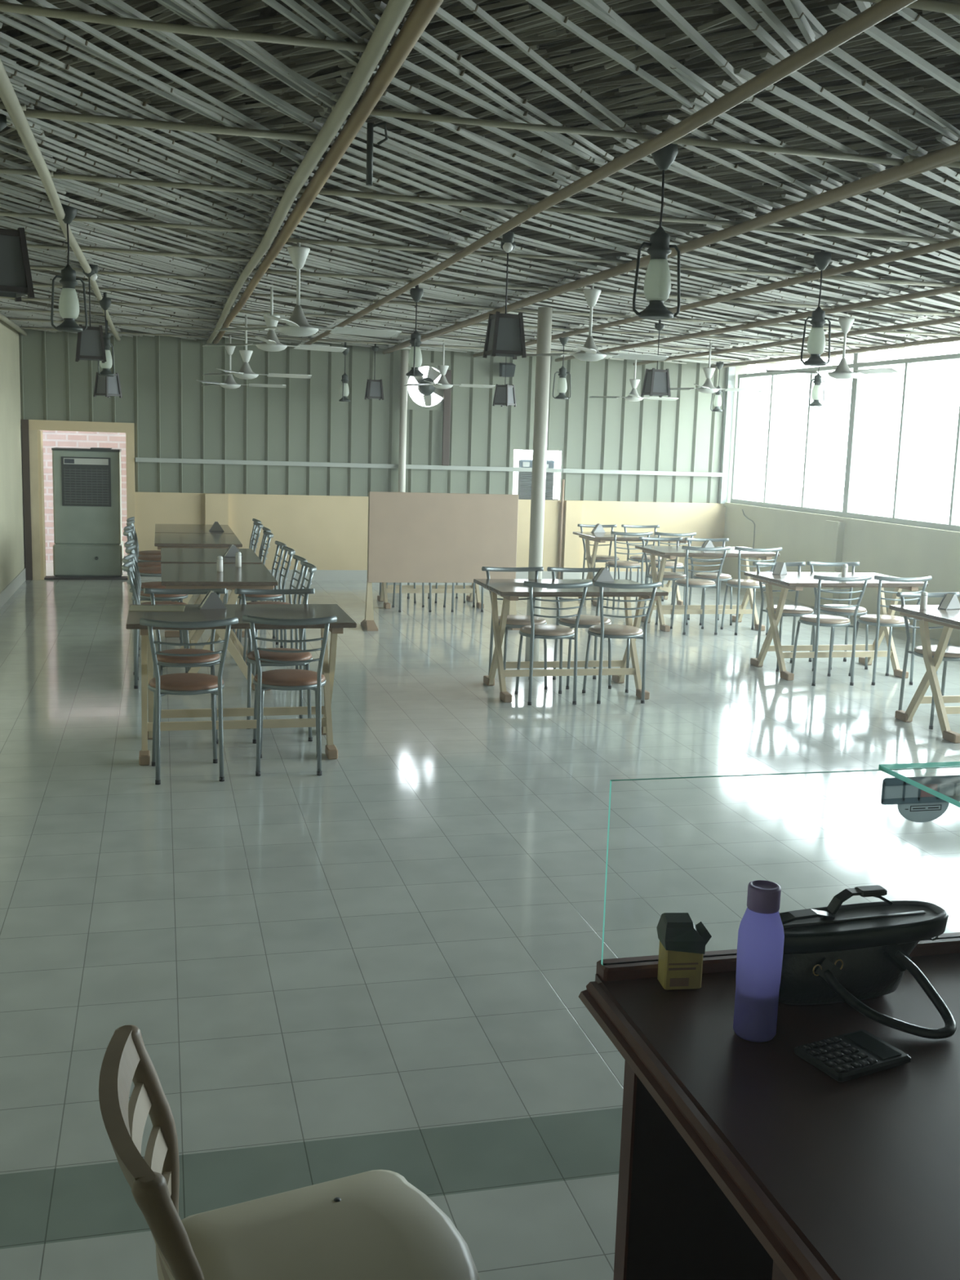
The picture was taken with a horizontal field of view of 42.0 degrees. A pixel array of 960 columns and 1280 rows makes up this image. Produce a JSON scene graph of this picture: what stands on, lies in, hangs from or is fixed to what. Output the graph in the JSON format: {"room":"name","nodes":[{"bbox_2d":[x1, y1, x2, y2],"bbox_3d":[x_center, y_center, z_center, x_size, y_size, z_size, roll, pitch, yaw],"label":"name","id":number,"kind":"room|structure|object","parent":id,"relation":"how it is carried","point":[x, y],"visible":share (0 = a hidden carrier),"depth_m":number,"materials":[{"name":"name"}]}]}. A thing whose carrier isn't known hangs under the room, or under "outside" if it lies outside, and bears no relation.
{"room":"eatery","nodes":[
{"label":"eatery","id":0,"kind":"room"},
{"bbox_2d":[0,315,25,592],"bbox_3d":[-3.278,-0.805,6.272,0.200,2.920,17.060,-1,9,-14],"label":"wall","id":1,"kind":"structure","parent":0,"point":[12,555],"depth_m":13.19,"materials":[{"name":"paint"}]},
{"bbox_2d":[0,567,26,608],"bbox_3d":[-3.194,0.582,6.422,0.012,0.140,16.860,-1,9,-14],"label":"baseboard","id":2,"kind":"structure","parent":1,"relation":"attached to","point":[20,578],"depth_m":13.15,"materials":[{"name":"grey tile"}]},
{"bbox_2d":[18,322,746,502],"bbox_3d":[-0.918,-2.184,15.388,9.000,2.920,0.036,-1,9,-14],"label":"cladding","id":3,"kind":"object","parent":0,"point":[173,415],"visible":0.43,"depth_m":15.19,"materials":[{"name":"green metal"}]},
{"bbox_2d":[21,419,135,580],"bbox_3d":[-4.658,-1.623,14.593,1.230,1.830,0.290,-1,9,-14],"label":"door frame","id":4,"kind":"structure","parent":3,"relation":"attached to","point":[32,433],"depth_m":14.39,"materials":[{"name":"beige paint"}]},
{"bbox_2d":[407,362,450,410],"bbox_3d":[-0.651,-3.099,15.300,0.570,0.570,0.130,-1,9,-14],"label":"exhaust fan","id":5,"kind":"object","parent":3,"relation":"attached to","point":[426,390],"visible":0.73,"depth_m":15.28,"materials":[{"name":"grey metal"}]},
{"bbox_2d":[135,457,728,476],"bbox_3d":[-0.376,-2.133,15.490,7.500,0.050,0.040,-1,9,-14],"label":"trim","id":6,"kind":"structure","parent":3,"relation":"attached to","point":[137,459],"depth_m":15.38,"materials":[{"name":"grey paint"}]},
{"bbox_2d":[441,369,451,465],"bbox_3d":[-0.410,-2.725,15.356,0.090,1.160,0.030,-1,9,-14],"label":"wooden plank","id":7,"kind":"object","parent":3,"relation":"attached to","point":[446,392],"visible":0.81,"depth_m":15.35,"materials":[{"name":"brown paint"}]},
{"bbox_2d":[134,492,725,579],"bbox_3d":[-0.332,-1.266,15.731,7.710,1.035,0.270,-1,9,-14],"label":"wall","id":8,"kind":"structure","parent":0,"point":[331,532],"depth_m":15.32,"materials":[{"name":"beige paint"}]},
{"bbox_2d":[140,569,722,582],"bbox_3d":[-0.416,-0.801,15.675,7.510,0.130,0.084,-1,9,-14],"label":"baseboard","id":9,"kind":"structure","parent":8,"relation":"attached to","point":[319,575],"depth_m":15.43,"materials":[{"name":"grey tile"}]},
{"bbox_2d":[512,458,558,500],"bbox_3d":[0.663,-2.066,16.071,0.600,0.500,0.470,-1,9,-14],"label":"cooler","id":10,"kind":"object","parent":8,"relation":"on","point":[522,481],"visible":0.57,"depth_m":15.86,"materials":[{"name":"grey"}]},
{"bbox_2d":[718,366,735,503],"bbox_3d":[3.225,-2.670,16.345,0.090,1.765,0.070,-1,9,-14],"label":"trim","id":11,"kind":"structure","parent":8,"relation":"attached to","point":[730,378],"depth_m":16.31,"materials":[{"name":"grey metal"}]},
{"bbox_2d":[0,562,959,1279],"bbox_3d":[-0.780,0.484,8.405,12.430,0.140,20.100,-1,9,-14],"label":"floor","id":12,"kind":"structure","parent":0,"point":[384,958],"depth_m":5.07,"materials":[{"name":"tile"}]},
{"bbox_2d":[51,447,124,576],"bbox_3d":[-4.694,-1.537,15.001,0.780,1.530,0.720,-1,9,-14],"label":"door","id":13,"kind":"structure","parent":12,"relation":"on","point":[87,482],"depth_m":14.69,"materials":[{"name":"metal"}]},
{"bbox_2d":[63,467,109,505],"bbox_3d":[-4.602,-1.795,14.632,0.500,0.420,0.015,-1,9,-14],"label":"grille","id":14,"kind":"object","parent":13,"relation":"attached to","point":[82,486],"depth_m":14.63,"materials":[{"name":"grey metal"}]},
{"bbox_2d":[122,553,187,675],"bbox_3d":[-2.373,-0.191,9.192,0.480,0.846,0.476,0,9,-13],"label":"bistro chair","id":15,"kind":"object","parent":12,"relation":"on","point":[129,557],"visible":0.27,"depth_m":9.22,"materials":[{"name":"silver metal"}]},
{"bbox_2d":[121,560,191,688],"bbox_3d":[-2.240,-0.111,8.715,0.480,0.846,0.476,-1,9,-14],"label":"bistro chair","id":16,"kind":"object","parent":12,"relation":"on","point":[126,566],"visible":0.45,"depth_m":8.56,"materials":[{"name":"silver metal"}]},
{"bbox_2d":[124,544,188,656],"bbox_3d":[-2.561,-0.314,9.927,0.480,0.846,0.476,-1,9,-14],"label":"bistro chair","id":17,"kind":"object","parent":12,"relation":"on","point":[130,549],"visible":0.58,"depth_m":9.78,"materials":[{"name":"silver metal"}]},
{"bbox_2d":[143,587,226,745],"bbox_3d":[-1.700,0.142,7.241,0.476,0.846,0.480,-1,9,-14],"label":"bistro chair","id":18,"kind":"object","parent":12,"relation":"on","point":[170,660],"visible":0.51,"depth_m":7.21,"materials":[{"name":"silver metal"}]},
{"bbox_2d":[139,617,238,784],"bbox_3d":[-1.500,0.280,6.411,0.476,0.846,0.480,-1,9,-17],"label":"bistro chair","id":19,"kind":"object","parent":12,"relation":"on","point":[184,683],"visible":1,"depth_m":6.27,"materials":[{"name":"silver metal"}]},
{"bbox_2d":[155,524,234,601],"bbox_3d":[-2.984,-0.781,13.035,0.770,0.762,1.200,-1,9,-14],"label":"folding table","id":20,"kind":"object","parent":12,"relation":"on","point":[159,528],"visible":0.12,"depth_m":12.89,"materials":[{"name":"beige wood"}]},
{"bbox_2d":[154,533,242,604],"bbox_3d":[-2.680,-0.582,11.849,0.770,0.762,1.200,-1,9,-14],"label":"folding table","id":21,"kind":"object","parent":12,"relation":"on","point":[198,540],"visible":0.26,"depth_m":11.49,"materials":[{"name":"beige wood"}]},
{"bbox_2d":[160,547,262,655],"bbox_3d":[-2.227,-0.322,10.304,0.770,0.762,1.200,-1,9,-14],"label":"folding table","id":22,"kind":"object","parent":12,"relation":"on","point":[168,555],"visible":0.33,"depth_m":10.16,"materials":[{"name":"beige wood"}]},
{"bbox_2d":[160,563,278,690],"bbox_3d":[-1.906,-0.112,9.052,0.770,0.762,1.200,-1,9,-14],"label":"folding table","id":23,"kind":"object","parent":12,"relation":"on","point":[174,575],"visible":0.54,"depth_m":8.63,"materials":[{"name":"beige wood"}]},
{"bbox_2d":[125,604,356,765],"bbox_3d":[-1.352,0.228,7.033,1.200,0.762,0.770,-1,9,-14],"label":"folding table","id":24,"kind":"object","parent":12,"relation":"on","point":[191,612],"visible":0.8,"depth_m":6.96,"materials":[{"name":"wood"}]},
{"bbox_2d":[128,605,185,611],"bbox_3d":[-1.820,-0.178,7.054,0.300,0.004,0.210,0,9,-11],"label":"menu card","id":25,"kind":"object","parent":24,"relation":"on","point":[133,608],"visible":1,"depth_m":7.03,"materials":[{"name":"beige"}]},
{"bbox_2d":[197,591,226,608],"bbox_3d":[-1.528,-0.231,7.141,0.150,0.098,0.070,-2,10,-24],"label":"napkin holder","id":26,"kind":"object","parent":24,"relation":"on","point":[211,600],"visible":1,"depth_m":7.11,"materials":[{"name":"silver metal"}]},
{"bbox_2d":[229,540,286,644],"bbox_3d":[-1.885,-0.401,10.609,0.480,0.846,0.476,-1,9,-14],"label":"bistro chair","id":27,"kind":"object","parent":12,"relation":"on","point":[280,544],"visible":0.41,"depth_m":10.55,"materials":[{"name":"silver metal"}]},
{"bbox_2d":[236,546,295,648],"bbox_3d":[-1.743,-0.321,10.136,0.480,0.846,0.476,-1,9,-14],"label":"bistro chair","id":28,"kind":"object","parent":12,"relation":"on","point":[282,597],"visible":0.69,"depth_m":10.01,"materials":[{"name":"silver metal"}]},
{"bbox_2d":[234,588,315,743],"bbox_3d":[-1.185,0.139,7.362,0.476,0.846,0.480,-1,9,-16],"label":"bistro chair","id":29,"kind":"object","parent":12,"relation":"on","point":[251,659],"visible":0.6,"depth_m":7.39,"materials":[{"name":"silver metal"}]},
{"bbox_2d":[243,554,307,669],"bbox_3d":[-1.544,-0.198,9.403,0.480,0.846,0.476,-1,9,-15],"label":"bistro chair","id":30,"kind":"object","parent":12,"relation":"on","point":[296,557],"visible":0.48,"depth_m":9.48,"materials":[{"name":"silver metal"}]},
{"bbox_2d":[251,561,316,676],"bbox_3d":[-1.412,-0.118,8.925,0.480,0.846,0.476,0,9,-13],"label":"bistro chair","id":31,"kind":"object","parent":12,"relation":"on","point":[313,568],"visible":0.26,"depth_m":8.83,"materials":[{"name":"silver metal"}]},
{"bbox_2d":[98,1024,479,1279],"bbox_3d":[-0.284,1.047,1.919,0.562,0.823,0.490,-1,10,-19],"label":"wooden chair","id":32,"kind":"object","parent":12,"relation":"on","point":[374,1224],"visible":1,"depth_m":1.96,"materials":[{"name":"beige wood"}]},
{"bbox_2d":[181,1169,479,1279],"bbox_3d":[-0.232,0.980,1.927,0.455,0.045,0.490,-1,10,-19],"label":"cushion","id":33,"kind":"object","parent":32,"relation":"on","point":[374,1224],"depth_m":1.99,"materials":[{"name":"beige plastic"}]},
{"bbox_2d":[242,614,337,776],"bbox_3d":[-1.006,0.264,6.608,0.476,0.846,0.480,0,9,-8],"label":"bistro chair","id":34,"kind":"object","parent":12,"relation":"on","point":[275,679],"visible":1,"depth_m":6.47,"materials":[{"name":"silver metal"}]},
{"bbox_2d":[398,349,408,492],"bbox_3d":[-0.949,-2.106,15.270,0.090,2.800,0.090,-1,9,-14],"label":"steel post","id":35,"kind":"object","parent":12,"relation":"on","point":[404,353],"visible":0.66,"depth_m":15.15,"materials":[{"name":"grey metal"}]},
{"bbox_2d":[377,582,484,608],"bbox_3d":[-0.529,-0.759,13.386,1.200,0.762,0.770,-1,9,-14],"label":"folding table","id":36,"kind":"object","parent":12,"relation":"on","point":[384,590],"visible":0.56,"depth_m":13.33,"materials":[{"name":"beige wood"}]},
{"bbox_2d":[360,491,519,631],"bbox_3d":[-0.344,-0.743,11.731,1.480,1.262,0.400,-1,9,-14],"label":"board","id":37,"kind":"object","parent":12,"relation":"on","point":[413,537],"visible":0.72,"depth_m":11.67,"materials":[{"name":"beige paint"}]},
{"bbox_2d":[481,566,547,689],"bbox_3d":[0.277,-0.094,9.110,0.476,0.846,0.480,-1,9,-15],"label":"bistro chair","id":38,"kind":"object","parent":12,"relation":"on","point":[513,621],"visible":0.54,"depth_m":9.06,"materials":[{"name":"silver metal"}]},
{"bbox_2d":[524,306,552,661],"bbox_3d":[0.460,-1.187,9.855,0.110,2.780,0.110,-1,9,-14],"label":"steel post","id":39,"kind":"object","parent":12,"relation":"on","point":[544,326],"visible":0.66,"depth_m":9.77,"materials":[{"name":"grey metal"}]},
{"bbox_2d":[514,581,592,705],"bbox_3d":[0.470,-0.003,8.573,0.476,0.846,0.480,0,9,-12],"label":"bistro chair","id":40,"kind":"object","parent":12,"relation":"on","point":[533,631],"visible":0.99,"depth_m":8.44,"materials":[{"name":"silver metal"}]},
{"bbox_2d":[473,578,668,702],"bbox_3d":[0.616,-0.011,8.920,1.200,0.762,0.770,-1,9,-14],"label":"folding table","id":41,"kind":"object","parent":12,"relation":"on","point":[510,589],"visible":0.91,"depth_m":8.80,"materials":[{"name":"beige wood"}]},
{"bbox_2d":[546,566,611,688],"bbox_3d":[0.757,-0.097,9.222,0.476,0.846,0.480,0,9,-12],"label":"bistro chair","id":42,"kind":"object","parent":12,"relation":"on","point":[585,620],"visible":0.66,"depth_m":9.18,"materials":[{"name":"silver metal"}]},
{"bbox_2d":[577,524,620,601],"bbox_3d":[1.383,-0.887,14.301,0.476,0.846,0.480,-1,9,-14],"label":"bistro chair","id":43,"kind":"object","parent":12,"relation":"on","point":[599,558],"visible":0.57,"depth_m":14.36,"materials":[{"name":"silver metal"}]},
{"bbox_2d":[582,581,662,703],"bbox_3d":[0.952,-0.005,8.686,0.476,0.846,0.480,0,9,-11],"label":"bistro chair","id":44,"kind":"object","parent":12,"relation":"on","point":[608,631],"visible":1,"depth_m":8.55,"materials":[{"name":"silver metal"}]},
{"bbox_2d":[603,531,653,609],"bbox_3d":[1.569,-0.771,13.611,0.476,0.846,0.480,0,9,-13],"label":"bistro chair","id":45,"kind":"object","parent":12,"relation":"on","point":[620,564],"visible":0.8,"depth_m":13.46,"materials":[{"name":"silver metal"}]},
{"bbox_2d":[573,531,693,606],"bbox_3d":[1.721,-0.804,14.112,1.200,0.762,0.770,-1,9,-14],"label":"folding table","id":46,"kind":"object","parent":12,"relation":"on","point":[588,535],"visible":0.52,"depth_m":13.94,"materials":[{"name":"beige wood"}]},
{"bbox_2d":[621,524,663,601],"bbox_3d":[1.901,-0.895,14.454,0.476,0.846,0.480,-1,9,-14],"label":"bistro chair","id":47,"kind":"object","parent":12,"relation":"on","point":[635,557],"visible":0.49,"depth_m":14.52,"materials":[{"name":"silver metal"}]},
{"bbox_2d":[639,536,688,625],"bbox_3d":[1.870,-0.601,12.602,0.476,0.846,0.480,-1,9,-14],"label":"bistro chair","id":48,"kind":"object","parent":12,"relation":"on","point":[673,576],"visible":0.58,"depth_m":12.67,"materials":[{"name":"silver metal"}]},
{"bbox_2d":[645,531,696,604],"bbox_3d":[2.056,-0.774,13.724,0.476,0.846,0.480,0,9,-12],"label":"bistro chair","id":49,"kind":"object","parent":12,"relation":"on","point":[668,564],"visible":0.52,"depth_m":13.58,"materials":[{"name":"silver metal"}]},
{"bbox_2d":[670,545,730,635],"bbox_3d":[2.074,-0.492,11.957,0.476,0.846,0.480,0,9,-10],"label":"bistro chair","id":50,"kind":"object","parent":12,"relation":"on","point":[695,583],"visible":1,"depth_m":11.82,"materials":[{"name":"silver metal"}]},
{"bbox_2d":[635,545,779,631],"bbox_3d":[2.220,-0.517,12.406,1.200,0.762,0.770,-1,9,-14],"label":"folding table","id":51,"kind":"object","parent":12,"relation":"on","point":[665,552],"visible":0.67,"depth_m":12.25,"materials":[{"name":"beige wood"}]},
{"bbox_2d":[684,537,732,625],"bbox_3d":[2.339,-0.599,12.681,0.476,0.846,0.480,0,9,-10],"label":"bistro chair","id":52,"kind":"object","parent":12,"relation":"on","point":[705,575],"visible":0.7,"depth_m":12.64,"materials":[{"name":"silver metal"}]},
{"bbox_2d":[720,546,782,635],"bbox_3d":[2.580,-0.488,12.035,0.476,0.846,0.480,0,9,-10],"label":"bistro chair","id":53,"kind":"object","parent":12,"relation":"on","point":[739,583],"visible":0.78,"depth_m":11.89,"materials":[{"name":"silver metal"}]},
{"bbox_2d":[578,932,959,1279],"bbox_3d":[1.146,1.127,1.819,1.600,0.784,1.715,-1,9,-14],"label":"reception desk","id":54,"kind":"object","parent":12,"relation":"on","point":[740,1158],"visible":0.98,"depth_m":2.00,"materials":[{"name":"brown wood"}]},
{"bbox_2d":[656,912,711,990],"bbox_3d":[0.380,0.579,2.333,0.093,0.134,0.056,0,9,-8],"label":"carton","id":55,"kind":"object","parent":54,"relation":"on","point":[682,943],"visible":1,"depth_m":2.31,"materials":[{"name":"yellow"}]},
{"bbox_2d":[668,962,697,986],"bbox_3d":[0.375,0.619,2.313,0.056,0.045,0.001,0,9,-8],"label":"print","id":56,"kind":"object","parent":55,"relation":"attached to","point":[674,982],"depth_m":2.31},
{"bbox_2d":[733,880,784,1042],"bbox_3d":[0.477,0.546,2.136,0.077,0.268,0.077,3,9,7],"label":"water bottle","id":57,"kind":"object","parent":54,"relation":"on","point":[761,935],"visible":1,"depth_m":2.11,"materials":[{"name":"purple plastic"}]},
{"bbox_2d":[600,766,959,965],"bbox_3d":[0.986,0.430,2.528,1.548,0.359,0.008,-1,9,-14],"label":"glass screen","id":58,"kind":"object","parent":54,"relation":"on","point":[611,780],"visible":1,"depth_m":2.36,"materials":[{"name":"teal"}]},
{"bbox_2d":[878,761,959,807],"bbox_3d":[1.309,0.276,2.386,0.990,0.010,0.392,-1,9,-14],"label":"glass shelf","id":59,"kind":"object","parent":58,"relation":"on","point":[886,768],"visible":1,"depth_m":2.43,"materials":[{"name":"teal"}]},
{"bbox_2d":[880,774,959,822],"bbox_3d":[0.889,0.316,2.477,0.210,0.094,0.007,-1,9,-14],"label":"sticker","id":60,"kind":"object","parent":58,"relation":"attached to","point":[914,804],"visible":0.88,"depth_m":2.47,"materials":[{"name":"grey"}]},
{"bbox_2d":[794,1029,911,1082],"bbox_3d":[0.618,0.686,2.076,0.160,0.018,0.110,-3,10,-28],"label":"calculator","id":61,"kind":"object","parent":54,"relation":"on","point":[859,1053],"visible":1,"depth_m":2.06,"materials":[{"name":"black plastic"}]},
{"bbox_2d":[778,884,956,1039],"bbox_3d":[0.708,0.578,2.251,0.380,0.182,0.273,-1,9,-15],"label":"handbag","id":62,"kind":"object","parent":54,"relation":"on","point":[836,953],"visible":0.9,"depth_m":2.26,"materials":[{"name":"black leather"}]},
{"bbox_2d":[752,561,815,671],"bbox_3d":[2.500,-0.199,10.206,0.476,0.846,0.480,-1,9,-14],"label":"bistro chair","id":63,"kind":"object","parent":12,"relation":"on","point":[794,611],"visible":0.66,"depth_m":10.27,"materials":[{"name":"silver metal"}]},
{"bbox_2d":[791,574,871,685],"bbox_3d":[2.662,-0.096,9.590,0.476,0.846,0.480,0,9,-12],"label":"bistro chair","id":64,"kind":"object","parent":12,"relation":"on","point":[818,620],"visible":0.97,"depth_m":9.46,"materials":[{"name":"silver metal"}]},
{"bbox_2d":[743,572,928,680],"bbox_3d":[2.821,-0.124,10.063,1.200,0.762,0.770,-1,9,-14],"label":"folding table","id":65,"kind":"object","parent":12,"relation":"on","point":[791,580],"visible":0.85,"depth_m":9.95,"materials":[{"name":"beige wood"}]},
{"bbox_2d":[806,561,868,669],"bbox_3d":[2.982,-0.210,10.370,0.476,0.846,0.480,0,9,-11],"label":"bistro chair","id":66,"kind":"object","parent":12,"relation":"on","point":[847,611],"visible":0.7,"depth_m":10.42,"materials":[{"name":"silver metal"}]},
{"bbox_2d":[848,575,932,685],"bbox_3d":[3.150,-0.097,9.694,0.476,0.846,0.480,0,9,-11],"label":"bistro chair","id":67,"kind":"object","parent":12,"relation":"on","point":[886,620],"visible":0.87,"depth_m":9.56,"materials":[{"name":"silver metal"}]},
{"bbox_2d":[888,604,959,743],"bbox_3d":[3.377,0.201,8.137,1.200,0.762,0.770,-1,9,-14],"label":"folding table","id":68,"kind":"object","parent":12,"relation":"on","point":[949,619],"visible":1,"depth_m":7.98,"materials":[{"name":"beige wood"}]},
{"bbox_2d":[896,591,959,729],"bbox_3d":[3.039,0.124,8.286,0.476,0.846,0.480,-1,9,-14],"label":"bistro chair","id":69,"kind":"object","parent":12,"relation":"on","point":[952,653],"visible":0.52,"depth_m":8.36,"materials":[{"name":"silver metal"}]},
{"bbox_2d":[0,0,959,368],"bbox_3d":[1.211,-2.229,7.133,9.550,0.259,17.560,-1,9,-14],"label":"ceiling","id":70,"kind":"structure","parent":0,"point":[192,143],"depth_m":4.96,"materials":[{"name":"grey wood"}]},
{"bbox_2d":[0,113,34,301],"bbox_3d":[-1.645,-1.568,4.252,0.188,0.789,0.188,-4,11,-34],"label":"lamp","id":71,"kind":"object","parent":70,"relation":"hanging from","point":[15,277],"visible":1,"depth_m":4.26,"materials":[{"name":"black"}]},
{"bbox_2d":[50,192,87,332],"bbox_3d":[-2.018,-1.894,6.130,0.128,0.742,0.147,3,9,6],"label":"hurricane lantern","id":72,"kind":"object","parent":70,"relation":"hanging from","point":[68,304],"visible":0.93,"depth_m":6.13,"materials":[{"name":"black metal"}]},
{"bbox_2d":[75,264,106,363],"bbox_3d":[-2.566,-2.231,8.224,0.188,0.789,0.188,-2,10,-20],"label":"lamp","id":73,"kind":"object","parent":70,"relation":"hanging from","point":[90,342],"visible":0.89,"depth_m":8.21,"materials":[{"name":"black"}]},
{"bbox_2d":[97,283,114,376],"bbox_3d":[-2.967,-2.469,9.912,0.146,0.742,0.129,-2,10,-25],"label":"hurricane lantern","id":74,"kind":"object","parent":70,"relation":"hanging from","point":[105,302],"visible":0.73,"depth_m":9.91,"materials":[{"name":"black metal"}]},
{"bbox_2d":[93,320,122,397],"bbox_3d":[-3.523,-2.693,11.823,0.188,0.789,0.188,8,11,32],"label":"lamp","id":75,"kind":"object","parent":70,"relation":"hanging from","point":[107,386],"visible":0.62,"depth_m":11.82,"materials":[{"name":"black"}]},
{"bbox_2d":[195,334,286,388],"bbox_3d":[-2.573,-3.010,13.570,0.932,0.571,1.074,0,9,-9],"label":"ceiling fan","id":76,"kind":"object","parent":70,"relation":"hanging from","point":[229,383],"visible":0.88,"depth_m":13.54,"materials":[{"name":"white metal"}]},
{"bbox_2d":[202,315,311,379],"bbox_3d":[-1.996,-2.660,11.396,0.932,0.571,1.074,-1,10,-19],"label":"ceiling fan","id":77,"kind":"object","parent":70,"relation":"hanging from","point":[245,372],"visible":1,"depth_m":11.34,"materials":[{"name":"white metal"}]},
{"bbox_2d":[203,280,346,351],"bbox_3d":[-1.404,-2.398,9.170,0.932,0.571,1.074,-4,11,-34],"label":"ceiling fan","id":78,"kind":"object","parent":70,"relation":"hanging from","point":[271,343],"visible":0.92,"depth_m":9.09,"materials":[{"name":"white metal"}]},
{"bbox_2d":[215,230,401,337],"bbox_3d":[-0.873,-1.959,6.903,0.932,0.571,1.074,-3,10,-26],"label":"ceiling fan","id":79,"kind":"object","parent":70,"relation":"hanging from","point":[297,325],"visible":1,"depth_m":6.84,"materials":[{"name":"white metal"}]},
{"bbox_2d":[364,337,383,399],"bbox_3d":[-1.204,-3.151,14.328,0.188,0.789,0.188,-1,9,-17],"label":"lamp","id":80,"kind":"object","parent":70,"relation":"hanging from","point":[374,389],"visible":0.98,"depth_m":14.31,"materials":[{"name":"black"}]},
{"bbox_2d":[365,121,387,186],"bbox_3d":[-0.349,-1.652,4.255,0.077,0.209,0.032,-2,10,-21],"label":"hook","id":81,"kind":"object","parent":70,"relation":"hanging from","point":[370,126],"visible":1,"depth_m":4.24,"materials":[{"name":"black metal"}]},
{"bbox_2d":[405,284,423,376],"bbox_3d":[-0.452,-2.242,8.838,0.128,0.742,0.147,-6,12,-39],"label":"hurricane lantern","id":82,"kind":"object","parent":70,"relation":"hanging from","point":[415,359],"visible":0.99,"depth_m":8.83,"materials":[{"name":"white glass"}]},
{"bbox_2d":[404,342,495,389],"bbox_3d":[-0.278,-3.085,13.954,0.932,0.571,1.074,-1,9,-16],"label":"ceiling fan","id":83,"kind":"object","parent":70,"relation":"hanging from","point":[442,384],"visible":0.98,"depth_m":13.91,"materials":[{"name":"white metal"}]},
{"bbox_2d":[482,230,526,359],"bbox_3d":[0.142,-1.895,6.622,0.188,0.789,0.188,-1,9,-15],"label":"lamp","id":84,"kind":"object","parent":70,"relation":"hanging from","point":[504,336],"visible":0.88,"depth_m":6.60,"materials":[{"name":"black metal"}]},
{"bbox_2d":[492,356,516,406],"bbox_3d":[0.276,-2.900,13.390,0.188,0.789,0.188,8,11,32],"label":"lamp","id":85,"kind":"object","parent":70,"relation":"hanging from","point":[504,395],"visible":0.77,"depth_m":13.39,"materials":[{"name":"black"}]},
{"bbox_2d":[552,326,571,399],"bbox_3d":[0.804,-2.705,12.094,0.128,0.742,0.147,8,11,35],"label":"hurricane lantern","id":86,"kind":"object","parent":70,"relation":"hanging from","point":[562,387],"visible":0.98,"depth_m":12.09,"materials":[{"name":"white glass"}]},
{"bbox_2d":[517,283,668,361],"bbox_3d":[0.875,-2.180,8.507,0.932,0.571,1.074,-2,10,-22],"label":"ceiling fan","id":87,"kind":"object","parent":70,"relation":"hanging from","point":[588,352],"visible":0.98,"depth_m":8.45,"materials":[{"name":"white metal"}]},
{"bbox_2d":[588,351,678,401],"bbox_3d":[1.942,-3.096,14.750,0.932,0.571,1.074,-2,10,-24],"label":"ceiling fan","id":88,"kind":"object","parent":70,"relation":"hanging from","point":[633,396],"visible":1,"depth_m":14.69,"materials":[{"name":"white metal"}]},
{"bbox_2d":[640,320,671,397],"bbox_3d":[1.495,-2.438,10.486,0.188,0.789,0.188,-1,9,-17],"label":"lamp","id":89,"kind":"object","parent":70,"relation":"hanging from","point":[656,382],"visible":0.96,"depth_m":10.47,"materials":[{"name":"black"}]},
{"bbox_2d":[632,129,679,319],"bbox_3d":[0.648,-1.531,4.469,0.146,0.742,0.129,5,10,22],"label":"hurricane lantern","id":90,"kind":"object","parent":70,"relation":"hanging from","point":[657,282],"visible":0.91,"depth_m":4.47,"materials":[{"name":"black metal"}]},
{"bbox_2d":[670,340,764,393],"bbox_3d":[2.496,-2.832,12.918,0.932,0.571,1.074,0,9,-11],"label":"ceiling fan","id":91,"kind":"object","parent":70,"relation":"hanging from","point":[708,387],"visible":0.94,"depth_m":12.89,"materials":[{"name":"white metal"}]},
{"bbox_2d":[800,245,831,365],"bbox_3d":[1.870,-1.891,6.888,0.146,0.742,0.129,5,10,21],"label":"hurricane lantern","id":92,"kind":"object","parent":70,"relation":"hanging from","point":[816,339],"visible":0.97,"depth_m":6.88,"materials":[{"name":"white glass"}]},
{"bbox_2d":[808,365,824,406],"bbox_3d":[3.316,-2.665,12.243,0.146,0.742,0.129,4,9,15],"label":"hurricane lantern","id":93,"kind":"object","parent":70,"relation":"hanging from","point":[816,394],"visible":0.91,"depth_m":12.24,"materials":[{"name":"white glass"}]},
{"bbox_2d":[765,312,898,379],"bbox_3d":[2.985,-2.384,10.078,1.074,0.571,0.932,8,11,35],"label":"ceiling fan","id":94,"kind":"object","parent":70,"relation":"hanging from","point":[842,371],"visible":0.99,"depth_m":9.95,"materials":[{"name":"white metal"}]},
{"bbox_2d":[721,506,959,645],"bbox_3d":[5.356,-0.884,8.473,0.280,2.920,17.060,-1,9,-14],"label":"wall","id":95,"kind":"structure","parent":0,"point":[900,553],"depth_m":13.50,"materials":[{"name":"paint"}]},
{"bbox_2d":[729,363,855,516],"bbox_3d":[3.691,-2.389,14.948,0.060,1.650,2.859,-1,9,-14],"label":"window","id":96,"kind":"structure","parent":95,"relation":"in","point":[803,508],"depth_m":15.27,"materials":[{"name":"grey metal"}]},
{"bbox_2d":[724,502,959,537],"bbox_3d":[4.741,-0.863,10.986,0.230,0.050,11.560,-1,9,-14],"label":"trim","id":97,"kind":"structure","parent":95,"relation":"attached to","point":[868,522],"depth_m":13.44,"materials":[{"name":"paint"}]},
{"bbox_2d":[844,353,959,531],"bbox_3d":[4.392,-1.931,12.215,0.060,1.650,2.859,-1,9,-14],"label":"window","id":98,"kind":"structure","parent":95,"relation":"in","point":[952,526],"depth_m":12.67,"materials":[{"name":"grey metal"}]},
{"label":"outside","id":99,"kind":"structure","parent":0,"visible":0},
{"bbox_2d":[41,430,127,562],"bbox_3d":[-5.201,-3.126,16.445,7.100,4.220,0.200,-1,9,-14],"label":"wall","id":100,"kind":"structure","parent":99,"point":[51,438],"depth_m":16.46,"materials":[{"name":"pink brick"}]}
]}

